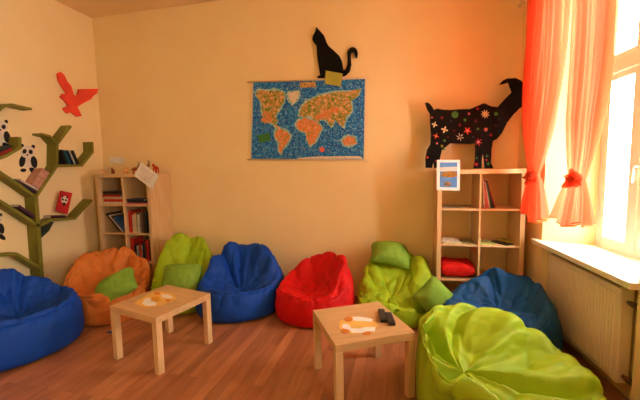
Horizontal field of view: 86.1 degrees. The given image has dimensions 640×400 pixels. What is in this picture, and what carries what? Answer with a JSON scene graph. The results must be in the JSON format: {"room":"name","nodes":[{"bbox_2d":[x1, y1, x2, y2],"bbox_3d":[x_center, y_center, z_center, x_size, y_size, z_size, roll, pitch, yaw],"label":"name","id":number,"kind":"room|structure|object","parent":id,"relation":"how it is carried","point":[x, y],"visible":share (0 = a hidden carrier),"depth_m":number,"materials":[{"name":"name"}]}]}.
{"room":"children's playroom","nodes":[
{"label":"children's playroom","id":0,"kind":"room"},
{"bbox_2d":[0,0,103,286],"bbox_3d":[-3.843,-0.333,1.569,0.200,3.570,6.570,0,5,13],"label":"wall","id":1,"kind":"structure","parent":0,"point":[40,39],"depth_m":4.01,"materials":[{"name":"orange paint"}]},
{"bbox_2d":[0,213,5,239],"bbox_3d":[-3.293,0.271,3.486,0.006,0.302,0.145,0,5,13],"label":"sticker","id":2,"kind":"object","parent":1,"relation":"attached to","point":[2,237],"visible":1,"depth_m":3.53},
{"bbox_2d":[0,120,9,144],"bbox_3d":[-3.280,-0.675,3.527,0.006,0.313,0.173,0,5,13],"label":"sticker","id":3,"kind":"object","parent":1,"relation":"attached to","point":[4,134],"visible":0.89,"depth_m":3.55,"materials":[{"name":"white paper"}]},
{"bbox_2d":[19,144,37,172],"bbox_3d":[-3.221,-0.445,3.785,0.006,0.343,0.199,0,5,13],"label":"sticker","id":4,"kind":"object","parent":1,"relation":"attached to","point":[27,159],"visible":0.88,"depth_m":3.78,"materials":[{"name":"white paper"}]},
{"bbox_2d":[0,103,93,276],"bbox_3d":[-3.123,0.041,3.917,0.140,2.124,1.232,0,5,13],"label":"bookshelf","id":5,"kind":"object","parent":1,"relation":"attached to","point":[35,261],"visible":0.88,"depth_m":3.77,"materials":[{"name":"green wood"}]},
{"bbox_2d":[0,148,11,155],"bbox_3d":[-3.243,-0.456,3.422,0.120,0.138,0.244,0,5,13],"label":"book","id":6,"kind":"object","parent":5,"relation":"on","point":[8,149],"visible":0.71,"depth_m":3.46,"materials":[{"name":"red paper"}]},
{"bbox_2d":[0,145,11,151],"bbox_3d":[-3.243,-0.488,3.420,0.120,0.126,0.230,0,5,13],"label":"book","id":7,"kind":"object","parent":6,"relation":"on","point":[4,147],"visible":1,"depth_m":3.47,"materials":[{"name":"paper"}]},
{"bbox_2d":[11,205,34,217],"bbox_3d":[-3.184,0.132,3.684,0.120,0.178,0.192,0,5,13],"label":"book","id":8,"kind":"object","parent":5,"relation":"on","point":[20,208],"visible":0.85,"depth_m":3.64,"materials":[{"name":"purple paper"}]},
{"bbox_2d":[14,179,36,192],"bbox_3d":[-3.188,-0.141,3.664,0.120,0.169,0.230,0,5,13],"label":"book","id":9,"kind":"object","parent":5,"relation":"on","point":[22,184],"visible":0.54,"depth_m":3.67,"materials":[{"name":"paper"}]},
{"bbox_2d":[16,179,38,190],"bbox_3d":[-3.179,-0.158,3.699,0.120,0.142,0.190,0,5,13],"label":"book","id":10,"kind":"object","parent":9,"relation":"on","point":[19,180],"visible":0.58,"depth_m":3.67,"materials":[{"name":"white paper"}]},
{"bbox_2d":[25,168,48,188],"bbox_3d":[-3.151,-0.236,3.817,0.120,0.235,0.213,0,5,13],"label":"book","id":11,"kind":"object","parent":5,"relation":"on","point":[38,176],"visible":0.83,"depth_m":3.79,"materials":[{"name":"pink paper"}]},
{"bbox_2d":[41,222,53,237],"bbox_3d":[-3.133,0.341,3.905,0.070,0.162,0.163,0,5,13],"label":"book","id":12,"kind":"object","parent":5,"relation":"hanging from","point":[45,228],"visible":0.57,"depth_m":3.87,"materials":[{"name":"paper"}]},
{"bbox_2d":[43,215,65,217],"bbox_3d":[-3.108,0.196,4.011,0.120,0.049,0.183,0,5,13],"label":"book","id":13,"kind":"object","parent":5,"relation":"on","point":[47,216],"visible":0.98,"depth_m":3.99,"materials":[{"name":"purple paper"}]},
{"bbox_2d":[58,150,67,163],"bbox_3d":[-3.088,-0.511,4.072,0.115,0.174,0.085,0,5,13],"label":"book","id":14,"kind":"object","parent":5,"relation":"on","point":[61,157],"visible":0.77,"depth_m":4.06,"materials":[{"name":"black paper"}]},
{"bbox_2d":[55,191,71,214],"bbox_3d":[-3.076,0.032,4.116,0.020,0.295,0.223,0,5,13],"label":"book","id":15,"kind":"object","parent":5,"relation":"on","point":[64,199],"visible":1,"depth_m":4.10,"materials":[{"name":"red paper"}]},
{"bbox_2d":[63,150,70,163],"bbox_3d":[-3.079,-0.513,4.115,0.115,0.169,0.074,0,5,13],"label":"book","id":16,"kind":"object","parent":5,"relation":"on","point":[64,151],"visible":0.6,"depth_m":4.10,"materials":[{"name":"teal paper"}]},
{"bbox_2d":[65,150,73,163],"bbox_3d":[-3.071,-0.516,4.148,0.115,0.168,0.075,0,5,13],"label":"book","id":17,"kind":"object","parent":5,"relation":"on","point":[67,152],"visible":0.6,"depth_m":4.13,"materials":[{"name":"black paper"}]},
{"bbox_2d":[68,150,78,163],"bbox_3d":[-3.055,-0.524,4.216,0.115,0.170,0.087,0,5,13],"label":"book","id":18,"kind":"object","parent":5,"relation":"on","point":[72,151],"visible":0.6,"depth_m":4.19,"materials":[{"name":"black paper"}]},
{"bbox_2d":[57,72,97,116],"bbox_3d":[-3.062,-1.310,4.368,0.022,0.507,0.555,0,5,13],"label":"cutout","id":19,"kind":"object","parent":1,"relation":"attached to","point":[72,101],"visible":1,"depth_m":4.26},
{"bbox_2d":[55,0,218,17],"bbox_3d":[-0.808,-2.174,0.683,6.500,0.150,6.970,0,5,13],"label":"ceiling","id":20,"kind":"structure","parent":0,"point":[90,8],"depth_m":4.22,"materials":[{"name":"orange paint"}]},
{"bbox_2d":[92,0,523,295],"bbox_3d":[-0.303,-0.643,4.206,5.900,3.570,0.200,0,5,13],"label":"wall","id":21,"kind":"structure","parent":0,"point":[175,94],"depth_m":4.05,"materials":[{"name":"orange paint"}]},
{"bbox_2d":[109,157,123,162],"bbox_3d":[-2.781,-0.543,4.687,0.244,0.089,0.003,0,5,13],"label":"card","id":22,"kind":"object","parent":21,"relation":"attached to","point":[111,159],"visible":1,"depth_m":4.68,"materials":[{"name":"white paper"}]},
{"bbox_2d":[247,77,368,160],"bbox_3d":[-0.176,-0.940,4.030,1.499,0.986,0.016,0,5,13],"label":"world map","id":23,"kind":"object","parent":21,"relation":"attached to","point":[308,119],"visible":1,"depth_m":4.02},
{"bbox_2d":[325,71,342,86],"bbox_3d":[0.157,-1.381,3.891,0.207,0.191,0.002,0,5,13],"label":"paper note","id":24,"kind":"object","parent":23,"relation":"attached to","point":[331,78],"visible":1,"depth_m":3.89,"materials":[{"name":"yellow paper"}]},
{"bbox_2d":[312,27,357,77],"bbox_3d":[0.169,-1.676,3.874,0.519,0.576,0.015,0,5,13],"label":"cutout","id":25,"kind":"object","parent":21,"relation":"attached to","point":[328,59],"visible":1,"depth_m":3.89},
{"bbox_2d":[0,296,628,399],"bbox_3d":[-0.742,1.530,1.028,6.500,0.150,6.970,0,5,13],"label":"floor","id":26,"kind":"structure","parent":0,"point":[267,357],"depth_m":2.65,"materials":[{"name":"laminate"}]},
{"bbox_2d":[0,268,83,371],"bbox_3d":[-2.712,0.977,2.960,0.997,0.662,0.973,2,6,26],"label":"bean bag","id":27,"kind":"object","parent":26,"relation":"on","point":[39,317],"visible":1,"depth_m":2.98,"materials":[{"name":"fabric"}]},
{"bbox_2d":[62,246,151,325],"bbox_3d":[-2.330,0.906,3.763,0.872,0.640,0.927,-3,6,-24],"label":"bean bag","id":28,"kind":"object","parent":26,"relation":"on","point":[89,269],"visible":0.48,"depth_m":3.71,"materials":[{"name":"fabric"}]},
{"bbox_2d":[95,267,137,301],"bbox_3d":[-2.118,0.931,3.554,0.385,0.405,0.371,-4,6,-31],"label":"cushion","id":29,"kind":"object","parent":28,"relation":"on","point":[122,282],"visible":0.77,"depth_m":3.45,"materials":[{"name":"green fabric"}]},
{"bbox_2d":[95,173,172,276],"bbox_3d":[-2.397,0.408,4.482,0.790,1.502,0.385,0,5,13],"label":"bookcase","id":30,"kind":"object","parent":26,"relation":"on","point":[159,197],"visible":0.55,"depth_m":4.37,"materials":[{"name":"brown wood"}]},
{"bbox_2d":[102,167,109,173],"bbox_3d":[-2.765,-0.381,4.423,0.106,0.092,0.036,-1,5,-4],"label":"animal","id":31,"kind":"object","parent":30,"relation":"on","point":[108,168],"visible":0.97,"depth_m":4.41},
{"bbox_2d":[104,202,122,203],"bbox_3d":[-2.594,0.029,4.457,0.310,0.030,0.220,0,5,13],"label":"book","id":32,"kind":"object","parent":30,"relation":"on","point":[104,202],"visible":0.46,"depth_m":4.35,"materials":[{"name":"beige paper"}]},
{"bbox_2d":[104,199,122,201],"bbox_3d":[-2.600,-0.004,4.459,0.290,0.034,0.220,0,5,13],"label":"book","id":33,"kind":"object","parent":32,"relation":"on","point":[105,200],"visible":0.46,"depth_m":4.35,"materials":[{"name":"red paper"}]},
{"bbox_2d":[104,197,121,198],"bbox_3d":[-2.599,-0.035,4.445,0.300,0.030,0.200,0,5,13],"label":"book","id":34,"kind":"object","parent":33,"relation":"on","point":[104,197],"visible":0.46,"depth_m":4.35,"materials":[{"name":"beige paper"}]},
{"bbox_2d":[102,195,121,196],"bbox_3d":[-2.630,-0.061,4.441,0.270,0.022,0.200,0,5,13],"label":"book","id":35,"kind":"object","parent":34,"relation":"on","point":[102,195],"visible":0.64,"depth_m":4.34,"materials":[{"name":"red paper"}]},
{"bbox_2d":[103,193,121,194],"bbox_3d":[-2.597,-0.085,4.434,0.300,0.025,0.200,0,5,13],"label":"book","id":36,"kind":"object","parent":35,"relation":"on","point":[103,193],"visible":0.46,"depth_m":4.34,"materials":[{"name":"paper"}]},
{"bbox_2d":[102,190,121,192],"bbox_3d":[-2.591,-0.108,4.420,0.320,0.022,0.200,0,5,13],"label":"book","id":37,"kind":"object","parent":36,"relation":"on","point":[113,191],"visible":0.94,"depth_m":4.33,"materials":[{"name":"black paper"}]},
{"bbox_2d":[106,211,121,231],"bbox_3d":[-2.611,0.279,4.491,0.226,0.240,0.240,0,5,13],"label":"book","id":38,"kind":"object","parent":30,"relation":"on","point":[107,214],"visible":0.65,"depth_m":4.39,"materials":[{"name":"black paper"}]},
{"bbox_2d":[108,213,123,231],"bbox_3d":[-2.577,0.288,4.484,0.208,0.222,0.240,0,5,13],"label":"book","id":39,"kind":"object","parent":30,"relation":"on","point":[117,213],"visible":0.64,"depth_m":4.38,"materials":[{"name":"white paper"}]},
{"bbox_2d":[111,214,123,231],"bbox_3d":[-2.551,0.296,4.478,0.193,0.206,0.240,0,5,13],"label":"book","id":40,"kind":"object","parent":30,"relation":"on","point":[120,214],"visible":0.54,"depth_m":4.37,"materials":[{"name":"paper"}]},
{"bbox_2d":[113,215,124,231],"bbox_3d":[-2.526,0.304,4.473,0.179,0.191,0.240,0,5,13],"label":"book","id":41,"kind":"object","parent":30,"relation":"on","point":[120,219],"visible":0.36,"depth_m":4.39,"materials":[{"name":"blue paper"}]},
{"bbox_2d":[132,215,134,231],"bbox_3d":[-2.338,0.291,4.411,0.028,0.225,0.170,0,5,13],"label":"book","id":42,"kind":"object","parent":30,"relation":"on","point":[132,215],"visible":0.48,"depth_m":4.33,"materials":[{"name":"beige paper"}]},
{"bbox_2d":[128,209,140,232],"bbox_3d":[-2.376,0.265,4.404,0.040,0.280,0.170,0,5,13],"label":"book","id":43,"kind":"object","parent":30,"relation":"on","point":[130,212],"visible":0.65,"depth_m":4.33,"materials":[{"name":"red paper"}]},
{"bbox_2d":[131,162,139,173],"bbox_3d":[-2.368,-0.412,4.389,0.121,0.146,0.047,-1,5,2],"label":"animal","id":44,"kind":"object","parent":30,"relation":"on","point":[134,168],"visible":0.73,"depth_m":4.38},
{"bbox_2d":[134,214,137,232],"bbox_3d":[-2.301,0.285,4.386,0.026,0.240,0.170,0,5,13],"label":"book","id":45,"kind":"object","parent":30,"relation":"on","point":[135,215],"visible":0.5,"depth_m":4.30,"materials":[{"name":"beige paper"}]},
{"bbox_2d":[130,235,142,250],"bbox_3d":[-2.365,0.617,4.435,0.050,0.290,0.170,0,5,13],"label":"book","id":46,"kind":"object","parent":30,"relation":"on","point":[135,240],"visible":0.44,"depth_m":4.37,"materials":[{"name":"red paper"}]},
{"bbox_2d":[127,203,147,204],"bbox_3d":[-2.253,0.037,4.358,0.300,0.020,0.200,0,5,13],"label":"book","id":47,"kind":"object","parent":30,"relation":"on","point":[127,203],"visible":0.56,"depth_m":4.25,"materials":[{"name":"paper"}]},
{"bbox_2d":[127,200,147,202],"bbox_3d":[-2.246,0.013,4.361,0.310,0.026,0.200,0,5,13],"label":"book","id":48,"kind":"object","parent":47,"relation":"on","point":[146,201],"visible":0.42,"depth_m":4.27,"materials":[{"name":"black paper"}]},
{"bbox_2d":[126,198,146,200],"bbox_3d":[-2.283,-0.010,4.359,0.260,0.020,0.200,0,5,13],"label":"book","id":49,"kind":"object","parent":48,"relation":"on","point":[131,199],"visible":0.83,"depth_m":4.27,"materials":[{"name":"black paper"}]},
{"bbox_2d":[137,214,140,232],"bbox_3d":[-2.257,0.289,4.376,0.026,0.232,0.170,0,5,13],"label":"book","id":50,"kind":"object","parent":30,"relation":"on","point":[138,217],"visible":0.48,"depth_m":4.29,"materials":[{"name":"beige paper"}]},
{"bbox_2d":[139,239,146,257],"bbox_3d":[-2.255,0.637,4.413,0.014,0.250,0.170,0,5,13],"label":"book","id":51,"kind":"object","parent":30,"relation":"on","point":[142,241],"visible":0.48,"depth_m":4.33,"materials":[{"name":"paper"}]},
{"bbox_2d":[139,211,147,232],"bbox_3d":[-2.226,0.277,4.378,0.030,0.255,0.170,0,5,13],"label":"book","id":52,"kind":"object","parent":30,"relation":"on","point":[146,211],"visible":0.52,"depth_m":4.30,"materials":[{"name":"beige paper"}]},
{"bbox_2d":[142,243,144,257],"bbox_3d":[-2.210,0.650,4.408,0.026,0.225,0.170,0,5,13],"label":"book","id":53,"kind":"object","parent":30,"relation":"on","point":[143,250],"visible":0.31,"depth_m":4.33,"materials":[{"name":"paper"}]},
{"bbox_2d":[141,212,146,232],"bbox_3d":[-2.198,0.278,4.361,0.030,0.255,0.170,0,5,13],"label":"book","id":54,"kind":"object","parent":30,"relation":"on","point":[142,213],"visible":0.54,"depth_m":4.28,"materials":[{"name":"brown paper"}]},
{"bbox_2d":[143,213,147,232],"bbox_3d":[-2.160,0.283,4.350,0.046,0.245,0.170,0,5,13],"label":"book","id":55,"kind":"object","parent":30,"relation":"on","point":[145,220],"visible":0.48,"depth_m":4.27,"materials":[{"name":"black paper"}]},
{"bbox_2d":[144,242,146,259],"bbox_3d":[-2.179,0.643,4.403,0.034,0.238,0.170,0,5,13],"label":"book","id":56,"kind":"object","parent":30,"relation":"on","point":[144,242],"visible":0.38,"depth_m":4.32,"materials":[{"name":"paper"}]},
{"bbox_2d":[134,162,158,188],"bbox_3d":[-2.100,-0.294,4.141,0.347,0.332,0.004,0,5,13],"label":"paper sign","id":57,"kind":"object","parent":30,"relation":"attached to","point":[143,173],"visible":1,"depth_m":4.14,"materials":[{"name":"white paper"}]},
{"bbox_2d":[146,239,149,260],"bbox_3d":[-2.149,0.628,4.385,0.030,0.270,0.170,0,5,13],"label":"book","id":58,"kind":"object","parent":30,"relation":"on","point":[147,240],"visible":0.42,"depth_m":4.30,"materials":[{"name":"red paper"}]},
{"bbox_2d":[152,164,158,172],"bbox_3d":[-2.127,-0.410,4.437,0.143,0.124,0.049,2,6,33],"label":"animal","id":59,"kind":"object","parent":30,"relation":"on","point":[155,168],"visible":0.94,"depth_m":4.42},
{"bbox_2d":[110,285,212,375],"bbox_3d":[-1.331,1.063,2.917,0.550,0.450,0.550,2,6,27],"label":"side table","id":60,"kind":"object","parent":26,"relation":"on","point":[186,299],"visible":0.98,"depth_m":2.78,"materials":[{"name":"brown wood"}]},
{"bbox_2d":[135,291,175,307],"bbox_3d":[-1.382,0.838,2.892,0.325,0.002,0.339,0,5,13],"label":"cutout","id":61,"kind":"object","parent":60,"relation":"on","point":[156,298],"visible":1,"depth_m":2.89,"materials":[{"name":"orange paper"}]},
{"bbox_2d":[151,233,212,314],"bbox_3d":[-1.561,0.803,3.971,0.732,0.780,0.820,-2,5,-10],"label":"bean bag","id":62,"kind":"object","parent":26,"relation":"on","point":[181,248],"visible":0.27,"depth_m":4.04,"materials":[{"name":"fabric"}]},
{"bbox_2d":[161,263,201,289],"bbox_3d":[-1.506,0.848,3.724,0.408,0.294,0.290,-2,5,-10],"label":"cushion","id":63,"kind":"object","parent":62,"relation":"on","point":[188,276],"visible":0.83,"depth_m":3.65,"materials":[{"name":"green fabric"}]},
{"bbox_2d":[196,241,283,322],"bbox_3d":[-0.853,0.852,3.806,0.833,0.687,0.986,1,6,17],"label":"bean bag","id":64,"kind":"object","parent":26,"relation":"on","point":[242,282],"visible":0.88,"depth_m":3.74,"materials":[{"name":"fabric"}]},
{"bbox_2d":[275,251,353,327],"bbox_3d":[-0.040,0.892,3.602,0.804,0.616,0.834,0,5,11],"label":"bean bag","id":65,"kind":"object","parent":26,"relation":"on","point":[325,280],"visible":0.82,"depth_m":3.43,"materials":[{"name":"fabric"}]},
{"bbox_2d":[313,301,414,399],"bbox_3d":[0.288,1.077,2.450,0.550,0.450,0.550,-3,6,-16],"label":"side table","id":66,"kind":"object","parent":26,"relation":"on","point":[327,320],"visible":0.98,"depth_m":2.27,"materials":[{"name":"brown wood"}]},
{"bbox_2d":[339,316,377,334],"bbox_3d":[0.263,0.859,2.356,0.275,0.002,0.270,0,5,13],"label":"cutout","id":67,"kind":"object","parent":66,"relation":"on","point":[354,324],"visible":1,"depth_m":2.35},
{"bbox_2d":[378,309,386,322],"bbox_3d":[0.451,0.831,2.472,0.048,0.028,0.193,-1,5,5],"label":"remote control","id":68,"kind":"object","parent":66,"relation":"on","point":[383,319],"visible":1,"depth_m":2.44,"materials":[{"name":"grey plastic"}]},
{"bbox_2d":[385,312,395,325],"bbox_3d":[0.495,0.836,2.418,0.048,0.028,0.178,-1,5,3],"label":"remote control","id":69,"kind":"object","parent":66,"relation":"on","point":[391,322],"visible":0.99,"depth_m":2.38,"materials":[{"name":"grey plastic"}]},
{"bbox_2d":[357,254,431,327],"bbox_3d":[0.776,0.895,3.528,0.813,0.595,0.826,1,6,18],"label":"bean bag","id":70,"kind":"object","parent":26,"relation":"on","point":[393,287],"visible":0.61,"depth_m":3.48,"materials":[{"name":"fabric"}]},
{"bbox_2d":[371,241,410,270],"bbox_3d":[0.771,0.595,3.749,0.437,0.284,0.327,0,5,7],"label":"cushion","id":71,"kind":"object","parent":70,"relation":"on","point":[392,253],"visible":1,"depth_m":3.62,"materials":[{"name":"green fabric"}]},
{"bbox_2d":[412,276,452,311],"bbox_3d":[1.069,0.932,3.201,0.405,0.406,0.223,1,6,20],"label":"cushion","id":72,"kind":"object","parent":70,"relation":"on","point":[433,292],"visible":0.7,"depth_m":3.15,"materials":[{"name":"green fabric"}]},
{"bbox_2d":[433,168,526,281],"bbox_3d":[1.597,0.431,3.528,0.790,1.490,0.390,0,5,13],"label":"bookcase","id":73,"kind":"object","parent":26,"relation":"on","point":[514,255],"visible":0.53,"depth_m":3.39,"materials":[{"name":"brown wood"}]},
{"bbox_2d":[437,160,459,190],"bbox_3d":[1.250,-0.242,3.337,0.213,0.302,0.006,0,5,13],"label":"picture card","id":74,"kind":"object","parent":73,"relation":"attached to","point":[448,171],"visible":1,"depth_m":3.33,"materials":[{"name":"white paper"}]},
{"bbox_2d":[440,162,456,187],"bbox_3d":[1.251,-0.244,3.335,0.160,0.247,0.001,0,5,13],"label":"picture","id":75,"kind":"object","parent":74,"relation":"attached to","point":[448,170],"depth_m":3.33,"materials":[{"name":"paper"}]},
{"bbox_2d":[441,238,460,243],"bbox_3d":[1.331,0.419,3.522,0.170,0.015,0.220,-1,5,5],"label":"leaflet","id":76,"kind":"object","parent":73,"relation":"on","point":[459,242],"visible":0.29,"depth_m":3.42,"materials":[{"name":"beige paper"}]},
{"bbox_2d":[442,237,457,242],"bbox_3d":[1.333,0.408,3.510,0.150,0.009,0.210,1,6,20],"label":"leaflet","id":77,"kind":"object","parent":76,"relation":"on","point":[444,239],"visible":1,"depth_m":3.50,"materials":[{"name":"white paper"}]},
{"bbox_2d":[442,205,461,207],"bbox_3d":[1.329,0.069,3.488,0.170,0.007,0.220,0,5,7],"label":"leaflet","id":78,"kind":"object","parent":73,"relation":"on","point":[443,206],"visible":0.89,"depth_m":3.48,"materials":[{"name":"brown paper"}]},
{"bbox_2d":[441,257,474,276],"bbox_3d":[1.416,0.696,3.571,0.317,0.150,0.313,0,5,11],"label":"seat cushion","id":79,"kind":"object","parent":73,"relation":"on","point":[462,267],"visible":0.93,"depth_m":3.44,"materials":[{"name":"red fabric"}]},
{"bbox_2d":[457,205,473,207],"bbox_3d":[1.475,0.067,3.475,0.150,0.007,0.210,1,6,25],"label":"leaflet","id":80,"kind":"object","parent":73,"relation":"on","point":[462,206],"visible":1,"depth_m":3.46,"materials":[{"name":"brown paper"}]},
{"bbox_2d":[459,238,474,243],"bbox_3d":[1.494,0.421,3.485,0.125,0.013,0.210,0,6,16],"label":"leaflet","id":81,"kind":"object","parent":73,"relation":"on","point":[463,241],"visible":1,"depth_m":3.45,"materials":[{"name":"beige paper"}]},
{"bbox_2d":[425,78,522,168],"bbox_3d":[1.558,-0.759,3.491,0.941,0.882,0.020,0,5,13],"label":"cutout","id":82,"kind":"object","parent":73,"relation":"on","point":[482,124],"visible":1,"depth_m":3.49,"materials":[{"name":"black wood"}]},
{"bbox_2d":[481,180,484,207],"bbox_3d":[1.616,-0.064,3.429,0.027,0.270,0.200,0,5,13],"label":"book","id":83,"kind":"object","parent":73,"relation":"on","point":[482,196],"visible":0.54,"depth_m":3.35,"materials":[{"name":"beige paper"}]},
{"bbox_2d":[484,182,486,207],"bbox_3d":[1.629,-0.059,3.427,0.037,0.260,0.200,0,5,13],"label":"book","id":84,"kind":"object","parent":73,"relation":"on","point":[484,182],"visible":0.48,"depth_m":3.33,"materials":[{"name":"red paper"}]},
{"bbox_2d":[484,184,488,207],"bbox_3d":[1.640,-0.051,3.425,0.050,0.244,0.200,0,5,13],"label":"book","id":85,"kind":"object","parent":73,"relation":"on","point":[484,184],"visible":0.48,"depth_m":3.33,"materials":[{"name":"red paper"}]},
{"bbox_2d":[480,240,494,244],"bbox_3d":[1.659,0.423,3.446,0.130,0.009,0.200,0,5,7],"label":"leaflet","id":86,"kind":"object","parent":73,"relation":"on","point":[482,242],"visible":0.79,"depth_m":3.41,"materials":[{"name":"yellow paper"}]},
{"bbox_2d":[483,180,493,207],"bbox_3d":[1.673,-0.061,3.416,0.082,0.264,0.200,0,5,13],"label":"book","id":87,"kind":"object","parent":73,"relation":"on","point":[483,180],"visible":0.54,"depth_m":3.32,"materials":[{"name":"paper"}]},
{"bbox_2d":[486,184,491,207],"bbox_3d":[1.664,-0.047,3.420,0.064,0.236,0.200,0,5,13],"label":"book","id":88,"kind":"object","parent":73,"relation":"on","point":[486,184],"visible":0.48,"depth_m":3.32,"materials":[{"name":"paper"}]},
{"bbox_2d":[491,240,513,245],"bbox_3d":[1.803,0.425,3.402,0.090,0.009,0.210,-3,6,-15],"label":"leaflet","id":89,"kind":"object","parent":73,"relation":"on","point":[494,241],"visible":0.96,"depth_m":3.39,"materials":[{"name":"paper"}]},
{"bbox_2d":[496,238,513,242],"bbox_3d":[1.889,0.408,3.484,0.090,0.007,0.200,-1,5,-4],"label":"leaflet","id":90,"kind":"object","parent":73,"relation":"on","point":[501,239],"visible":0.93,"depth_m":3.46,"materials":[{"name":"brown paper"}]},
{"bbox_2d":[443,267,562,351],"bbox_3d":[1.518,0.943,2.925,0.874,0.586,0.924,-4,6,-32],"label":"bean bag","id":91,"kind":"object","parent":26,"relation":"on","point":[519,295],"visible":0.41,"depth_m":2.96,"materials":[{"name":"fabric"}]},
{"bbox_2d":[416,302,606,399],"bbox_3d":[1.102,1.052,2.091,0.992,0.537,1.081,0,6,15],"label":"bean bag","id":92,"kind":"object","parent":26,"relation":"on","point":[464,351],"visible":1,"depth_m":2.08,"materials":[{"name":"fabric"}]},
{"bbox_2d":[518,0,639,399],"bbox_3d":[1.779,-0.316,0.301,0.440,3.570,6.550,0,5,9],"label":"wall","id":93,"kind":"structure","parent":0,"point":[536,258],"depth_m":2.95,"materials":[{"name":"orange paint"}]},
{"bbox_2d":[531,0,639,289],"bbox_3d":[2.068,-0.616,2.417,0.480,2.144,1.240,0,5,9],"label":"window","id":94,"kind":"structure","parent":93,"relation":"in","point":[608,258],"depth_m":2.52,"materials":[{"name":"white paint"}]},
{"bbox_2d":[547,253,637,385],"bbox_3d":[1.990,0.828,2.556,0.095,0.626,1.035,0,5,8],"label":"radiator","id":95,"kind":"object","parent":93,"relation":"attached to","point":[595,312],"visible":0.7,"depth_m":2.40,"materials":[{"name":"metal"}]},
{"bbox_2d":[551,253,622,286],"bbox_3d":[1.997,0.511,2.602,0.045,0.005,0.853,0,5,9],"label":"grille","id":96,"kind":"object","parent":95,"relation":"attached to","point":[587,272],"depth_m":2.53,"materials":[{"name":"wood"}]},
{"bbox_3d":[1.849,-1.814,2.507,0.216,0.023,1.697,0,5,13],"label":"curtain rod","id":97,"kind":"object","parent":93,"relation":"attached to","visible":0},
{"bbox_2d":[519,0,570,222],"bbox_3d":[1.839,-0.811,2.867,0.140,2.024,0.610,0,5,8],"label":"curtain","id":98,"kind":"object","parent":97,"relation":"hanging from","point":[547,21],"visible":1,"depth_m":2.84,"materials":[{"name":"fabric"}]},
{"bbox_2d":[549,0,619,227],"bbox_3d":[1.784,-0.779,2.325,0.142,1.984,0.561,0,5,9],"label":"curtain","id":99,"kind":"object","parent":97,"relation":"hanging from","point":[594,23],"visible":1,"depth_m":2.28,"materials":[{"name":"orange fabric"}]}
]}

